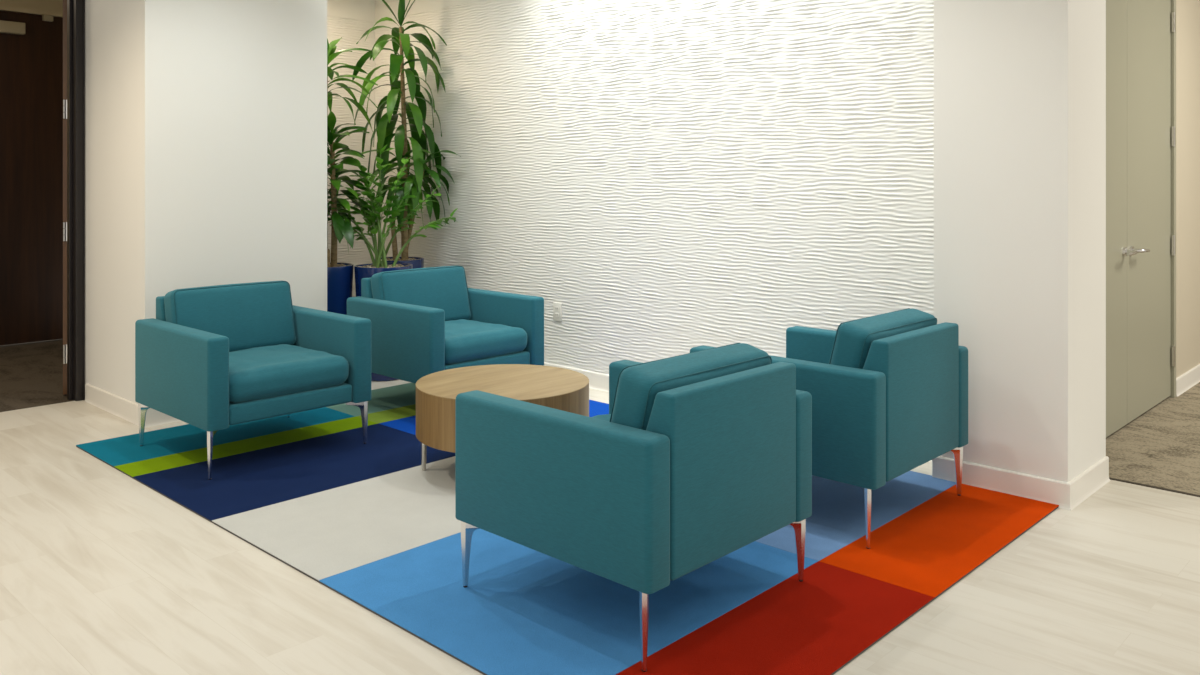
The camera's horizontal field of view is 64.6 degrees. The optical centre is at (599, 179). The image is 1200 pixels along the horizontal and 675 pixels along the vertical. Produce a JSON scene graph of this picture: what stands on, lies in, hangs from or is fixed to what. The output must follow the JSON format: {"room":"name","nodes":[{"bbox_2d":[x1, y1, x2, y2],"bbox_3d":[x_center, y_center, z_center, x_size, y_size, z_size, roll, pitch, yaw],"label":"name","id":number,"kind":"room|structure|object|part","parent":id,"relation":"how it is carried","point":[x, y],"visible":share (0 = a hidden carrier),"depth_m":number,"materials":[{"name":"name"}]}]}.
{"room":"lobby","nodes":[
{"label":"lobby","id":0,"kind":"room"},
{"bbox_2d":[0,0,62,11],"bbox_3d":[-4.470,-0.175,5.961,2.510,2.950,5.900,0,0,43],"label":"wall","id":1,"kind":"structure","parent":0,"point":[51,5],"depth_m":7.57,"materials":[{"name":"beige paint"}]},
{"bbox_2d":[0,5,62,344],"bbox_3d":[-4.561,-0.030,7.523,0.189,2.660,1.280,0,0,43],"label":"door","id":2,"kind":"structure","parent":1,"relation":"in","point":[31,40],"depth_m":7.54,"materials":[{"name":"brown wood"}]},
{"bbox_3d":[-4.581,-0.030,7.542,0.132,2.660,1.280,0,0,43],"label":"frame","id":3,"kind":"part","parent":2,"relation":"part of","materials":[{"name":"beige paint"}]},
{"bbox_2d":[63,0,84,400],"bbox_3d":[-3.407,-0.055,5.640,0.735,2.710,1.801,0,0,12],"label":"door frame","id":4,"kind":"structure","parent":1,"relation":"in","point":[73,10],"depth_m":5.60,"materials":[{"name":"black wood"}]},
{"bbox_2d":[85,0,326,403],"bbox_3d":[-2.558,-0.175,5.891,1.457,2.950,1.071,0,0,43],"label":"wall","id":5,"kind":"structure","parent":0,"point":[206,120],"depth_m":5.34,"materials":[{"name":"white paint"}]},
{"bbox_2d":[85,383,138,425],"bbox_3d":[-2.709,1.249,5.283,0.874,0.102,0.018,0,0,43],"label":"baseboard","id":6,"kind":"structure","parent":5,"relation":"attached to","point":[127,410],"depth_m":5.29,"materials":[{"name":"white paint"}]},
{"bbox_2d":[145,408,180,426],"bbox_3d":[-2.029,1.249,5.377,0.018,0.102,1.089,0,0,43],"label":"baseboard","id":7,"kind":"structure","parent":5,"relation":"attached to","point":[153,417],"depth_m":5.03,"materials":[{"name":"white paint"}]},
{"bbox_2d":[327,0,374,296],"bbox_3d":[-2.224,-0.224,7.158,0.012,2.852,1.227,0,0,43],"label":"wall","id":8,"kind":"structure","parent":0,"point":[351,31],"depth_m":7.45,"materials":[{"name":"white paint"}]},
{"bbox_2d":[0,339,1199,674],"bbox_3d":[0.272,1.325,4.428,12.100,0.050,13.200,0,0,43],"label":"floor","id":9,"kind":"structure","parent":0,"point":[102,572],"depth_m":3.04,"materials":[{"name":"beige wood"}]},
{"bbox_2d":[327,37,377,314],"bbox_3d":[-1.772,0.158,6.292,0.635,2.284,0.563,0,0,43],"label":"potted plant","id":10,"kind":"object","parent":9,"relation":"on","point":[339,275],"visible":0.45,"depth_m":6.21,"materials":[{"name":"green plant"}]},
{"bbox_3d":[-1.809,0.929,6.234,0.370,0.742,0.370,0,0,43],"label":"planter","id":11,"kind":"part","parent":10,"relation":"part of","materials":[{"name":"blue ceramic"}]},
{"bbox_2d":[327,144,458,380],"bbox_3d":[-1.381,0.532,6.307,0.946,1.536,0.454,0,0,-19],"label":"potted plant","id":12,"kind":"object","parent":9,"relation":"on","point":[361,271],"visible":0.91,"depth_m":6.27,"materials":[{"name":"green plant"}]},
{"bbox_3d":[-1.429,0.931,6.266,0.376,0.737,0.376,0,0,43],"label":"planter","id":13,"kind":"part","parent":12,"relation":"part of","materials":[{"name":"blue ceramic"}]},
{"bbox_2d":[352,0,460,268],"bbox_3d":[-1.427,-0.085,6.836,0.679,2.770,0.701,0,0,-26],"label":"potted plant","id":14,"kind":"object","parent":9,"relation":"on","point":[416,115],"visible":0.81,"depth_m":6.78,"materials":[{"name":"green plant"}]},
{"bbox_3d":[-1.446,0.932,6.818,0.360,0.735,0.360,0,0,43],"label":"planter","id":15,"kind":"part","parent":14,"relation":"part of","materials":[{"name":"blue ceramic"}]},
{"bbox_2d":[76,383,1058,674],"bbox_3d":[-0.359,1.296,4.202,3.765,0.009,2.409,0,0,43],"label":"area rug","id":16,"kind":"object","parent":9,"relation":"on","point":[365,522],"visible":0.57,"depth_m":3.25,"materials":[{"name":"multicoloured carpet"}]},
{"bbox_2d":[135,281,370,479],"bbox_3d":[-1.689,0.908,4.629,0.820,0.766,0.815,0,0,43],"label":"armchair","id":17,"kind":"object","parent":16,"relation":"on","point":[211,359],"visible":1,"depth_m":4.52,"materials":[{"name":"teal fabric"}]},
{"bbox_3d":[-2.186,1.181,4.608,0.108,0.213,0.025,0,0,-2],"label":"leg","id":18,"kind":"part","parent":17,"relation":"part of","materials":[{"name":"silver metal"}]},
{"bbox_3d":[-1.928,0.825,4.857,0.158,0.499,0.617,0,0,43],"label":"backrest","id":19,"kind":"part","parent":17,"relation":"part of","materials":[{"name":"teal fabric"}]},
{"bbox_3d":[-1.935,0.878,4.369,0.820,0.399,0.098,0,0,43],"label":"arm","id":20,"kind":"part","parent":17,"relation":"part of","materials":[{"name":"teal fabric"}]},
{"bbox_3d":[-1.683,1.181,4.132,0.025,0.213,0.108,0,0,-2],"label":"leg","id":21,"kind":"part","parent":17,"relation":"part of","materials":[{"name":"silver metal"}]},
{"bbox_2d":[164,281,295,351],"bbox_3d":[-1.854,0.704,4.787,0.213,0.357,0.624,0,0,43],"label":"cushion","id":22,"kind":"object","parent":17,"relation":"on","point":[252,315],"depth_m":4.74,"materials":[{"name":"teal fabric"}]},
{"bbox_2d":[229,344,348,402],"bbox_3d":[-1.634,0.918,4.578,0.650,0.170,0.615,0,0,43],"label":"seat cushion","id":23,"kind":"object","parent":17,"relation":"on","point":[258,373],"depth_m":4.42,"materials":[{"name":"teal fabric"}]},
{"bbox_3d":[-1.677,1.030,4.618,0.752,0.087,0.617,0,0,43],"label":"seat","id":24,"kind":"part","parent":17,"relation":"part of","materials":[{"name":"teal fabric"}]},
{"bbox_3d":[-1.442,0.878,4.889,0.820,0.399,0.098,0,0,43],"label":"arm","id":25,"kind":"part","parent":17,"relation":"part of","materials":[{"name":"teal fabric"}]},
{"bbox_3d":[-1.192,1.181,4.650,0.108,0.213,0.025,0,0,-2],"label":"leg","id":26,"kind":"part","parent":17,"relation":"part of","materials":[{"name":"silver metal"}]},
{"bbox_2d":[347,266,543,382],"bbox_3d":[-0.894,0.908,5.503,0.820,0.766,0.815,0,0,43],"label":"armchair","id":27,"kind":"object","parent":16,"relation":"on","point":[425,321],"visible":0.98,"depth_m":5.38,"materials":[{"name":"teal fabric"}]},
{"bbox_3d":[-1.134,0.825,5.730,0.158,0.499,0.617,0,0,43],"label":"backrest","id":28,"kind":"part","parent":27,"relation":"part of","materials":[{"name":"teal fabric"}]},
{"bbox_3d":[-1.141,0.878,5.243,0.820,0.399,0.098,0,0,43],"label":"arm","id":29,"kind":"part","parent":27,"relation":"part of","materials":[{"name":"teal fabric"}]},
{"bbox_2d":[371,266,470,320],"bbox_3d":[-1.060,0.704,5.660,0.213,0.357,0.624,0,0,43],"label":"cushion","id":30,"kind":"object","parent":27,"relation":"on","point":[445,288],"depth_m":5.62,"materials":[{"name":"teal fabric"}]},
{"bbox_2d":[445,319,526,363],"bbox_3d":[-0.840,0.918,5.451,0.650,0.170,0.615,0,0,43],"label":"seat cushion","id":31,"kind":"object","parent":27,"relation":"on","point":[467,341],"depth_m":5.29,"materials":[{"name":"teal fabric"}]},
{"bbox_3d":[-0.883,1.030,5.492,0.752,0.087,0.617,0,0,43],"label":"seat","id":32,"kind":"part","parent":27,"relation":"part of","materials":[{"name":"teal fabric"}]},
{"bbox_3d":[-0.648,0.878,5.763,0.820,0.399,0.098,0,0,43],"label":"arm","id":33,"kind":"part","parent":27,"relation":"part of","materials":[{"name":"teal fabric"}]},
{"bbox_2d":[416,364,588,470],"bbox_3d":[-0.432,1.094,4.239,0.769,0.394,0.769,0,0,43],"label":"coffee table","id":34,"kind":"object","parent":16,"relation":"on","point":[563,389],"visible":0.58,"depth_m":4.08,"materials":[{"name":"brown wood"}]},
{"bbox_3d":[-0.784,1.202,4.222,0.031,0.178,0.031,0,0,43],"label":"leg","id":35,"kind":"part","parent":34,"relation":"part of","materials":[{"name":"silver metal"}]},
{"bbox_2d":[455,343,811,671],"bbox_3d":[0.110,0.908,3.035,0.820,0.766,0.815,0,0,43],"label":"armchair","id":36,"kind":"object","parent":16,"relation":"on","point":[696,458],"visible":1,"depth_m":2.70,"materials":[{"name":"teal fabric"}]},
{"bbox_3d":[-0.387,1.181,3.014,0.108,0.213,0.025,0,0,-2],"label":"leg","id":37,"kind":"part","parent":36,"relation":"part of","materials":[{"name":"silver metal"}]},
{"bbox_3d":[-0.137,0.878,2.775,0.820,0.399,0.098,0,0,43],"label":"arm","id":38,"kind":"part","parent":36,"relation":"part of","materials":[{"name":"teal fabric"}]},
{"bbox_2d":[592,414,610,421],"bbox_3d":[0.055,0.918,3.087,0.650,0.170,0.615,0,0,43],"label":"seat cushion","id":39,"kind":"object","parent":36,"relation":"on","point":[606,417],"depth_m":3.40,"materials":[{"name":"teal fabric"}]},
{"bbox_3d":[0.115,1.181,2.538,0.025,0.213,0.108,0,0,-2],"label":"leg","id":40,"kind":"part","parent":36,"relation":"part of","materials":[{"name":"silver metal"}]},
{"bbox_2d":[611,343,770,429],"bbox_3d":[0.276,0.704,2.878,0.213,0.357,0.624,0,0,43],"label":"cushion","id":41,"kind":"object","parent":36,"relation":"on","point":[638,386],"depth_m":2.69,"materials":[{"name":"teal fabric"}]},
{"bbox_3d":[0.357,0.878,3.295,0.820,0.399,0.098,0,0,43],"label":"arm","id":42,"kind":"part","parent":36,"relation":"part of","materials":[{"name":"teal fabric"}]},
{"bbox_3d":[0.349,0.825,2.808,0.158,0.499,0.617,0,0,43],"label":"backrest","id":43,"kind":"part","parent":36,"relation":"part of","materials":[{"name":"teal fabric"}]},
{"bbox_3d":[0.607,1.181,3.056,0.108,0.213,0.025,0,0,-2],"label":"leg","id":44,"kind":"part","parent":36,"relation":"part of","materials":[{"name":"silver metal"}]},
{"bbox_2d":[690,308,967,548],"bbox_3d":[0.934,0.908,3.866,0.820,0.766,0.815,0,0,43],"label":"armchair","id":45,"kind":"object","parent":16,"relation":"on","point":[888,391],"visible":0.71,"depth_m":3.46,"materials":[{"name":"teal fabric"}]},
{"bbox_3d":[0.687,0.878,3.606,0.820,0.399,0.098,0,0,43],"label":"arm","id":46,"kind":"part","parent":45,"relation":"part of","materials":[{"name":"teal fabric"}]},
{"bbox_3d":[0.939,1.181,3.369,0.025,0.213,0.108,0,0,-2],"label":"leg","id":47,"kind":"part","parent":45,"relation":"part of","materials":[{"name":"silver metal"}]},
{"bbox_3d":[1.181,0.878,4.126,0.820,0.399,0.098,0,0,43],"label":"arm","id":48,"kind":"part","parent":45,"relation":"part of","materials":[{"name":"teal fabric"}]},
{"bbox_2d":[829,308,936,368],"bbox_3d":[1.099,0.704,3.709,0.213,0.357,0.624,0,0,43],"label":"cushion","id":49,"kind":"object","parent":45,"relation":"on","point":[853,346],"depth_m":3.50,"materials":[{"name":"teal fabric"}]},
{"bbox_3d":[1.173,0.825,3.639,0.158,0.499,0.617,0,0,43],"label":"backrest","id":50,"kind":"part","parent":45,"relation":"part of","materials":[{"name":"teal fabric"}]},
{"bbox_3d":[1.431,1.181,3.887,0.108,0.213,0.025,0,0,-2],"label":"leg","id":51,"kind":"part","parent":45,"relation":"part of","materials":[{"name":"silver metal"}]},
{"bbox_2d":[1109,477,1199,496],"bbox_3d":[3.824,1.308,2.609,4.442,0.023,0.021,0,0,43],"label":"trim","id":52,"kind":"structure","parent":9,"relation":"on","point":[1110,478],"depth_m":4.00,"materials":[{"name":"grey metal"}]},
{"bbox_2d":[375,0,933,374],"bbox_3d":[-0.079,-0.224,5.970,4.748,2.852,0.012,0,0,43],"label":"wall","id":53,"kind":"structure","parent":0,"point":[676,176],"depth_m":5.46,"materials":[{"name":"white paint"}]},
{"bbox_2d":[553,303,561,320],"bbox_3d":[-0.277,0.855,6.146,0.072,0.116,0.011,0,0,43],"label":"electrical outlet","id":54,"kind":"object","parent":53,"relation":"attached to","point":[557,307],"visible":1,"depth_m":6.14,"materials":[{"name":"white plastic"}]},
{"bbox_2d":[934,0,1105,481],"bbox_3d":[1.825,-0.175,4.128,0.550,2.950,0.498,0,0,43],"label":"wall","id":55,"kind":"structure","parent":0,"point":[1020,85],"depth_m":3.93,"materials":[{"name":"white paint"}]},
{"bbox_2d":[932,456,1070,509],"bbox_3d":[1.653,1.249,3.934,0.568,0.102,0.018,0,0,43],"label":"baseboard","id":56,"kind":"structure","parent":55,"relation":"attached to","point":[1047,490],"depth_m":3.91,"materials":[{"name":"white paint"}]},
{"bbox_2d":[1068,456,1109,509],"bbox_3d":[2.024,1.249,3.926,0.018,0.102,0.516,0,0,43],"label":"baseboard","id":57,"kind":"structure","parent":55,"relation":"attached to","point":[1096,476],"depth_m":3.91,"materials":[{"name":"white paint"}]},
{"bbox_2d":[1176,0,1199,377],"bbox_3d":[5.576,-0.175,4.689,4.761,2.950,5.521,0,0,43],"label":"wall","id":58,"kind":"structure","parent":0,"point":[1187,11],"depth_m":5.93,"materials":[{"name":"beige paint"}]},
{"bbox_2d":[1106,0,1175,436],"bbox_3d":[2.760,0.055,5.023,0.194,2.490,1.928,0,0,43],"label":"door","id":59,"kind":"structure","parent":58,"relation":"in","point":[1140,34],"depth_m":5.18,"materials":[{"name":"beige paint"}]},
{"bbox_3d":[2.727,0.375,4.898,0.070,0.052,0.156,0,0,43],"label":"handle","id":60,"kind":"part","parent":59,"relation":"part of","materials":[{"name":"silver metal"}]},
{"bbox_3d":[2.884,0.375,5.063,0.070,0.052,0.156,0,0,43],"label":"handle","id":61,"kind":"part","parent":59,"relation":"part of","materials":[{"name":"silver metal"}]},
{"bbox_3d":[2.741,0.055,5.041,0.142,2.490,1.928,0,0,43],"label":"frame","id":62,"kind":"part","parent":59,"relation":"part of","materials":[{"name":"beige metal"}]},
{"bbox_2d":[1176,364,1199,396],"bbox_3d":[4.623,1.249,6.926,0.018,0.102,3.387,0,0,43],"label":"baseboard","id":63,"kind":"structure","parent":58,"relation":"attached to","point":[1190,378],"depth_m":5.90,"materials":[{"name":"white paint"}]},
{"bbox_3d":[-0.079,-0.175,6.057,4.868,2.950,0.114,0,0,43],"label":"wall","id":64,"kind":"structure","parent":0,"visible":0},
{"bbox_2d":[543,362,608,391],"bbox_3d":[-0.085,1.249,5.963,4.748,0.102,0.018,0,0,43],"label":"baseboard","id":65,"kind":"structure","parent":64,"relation":"attached to","point":[599,381],"depth_m":5.91,"materials":[{"name":"white paint"}]}
]}

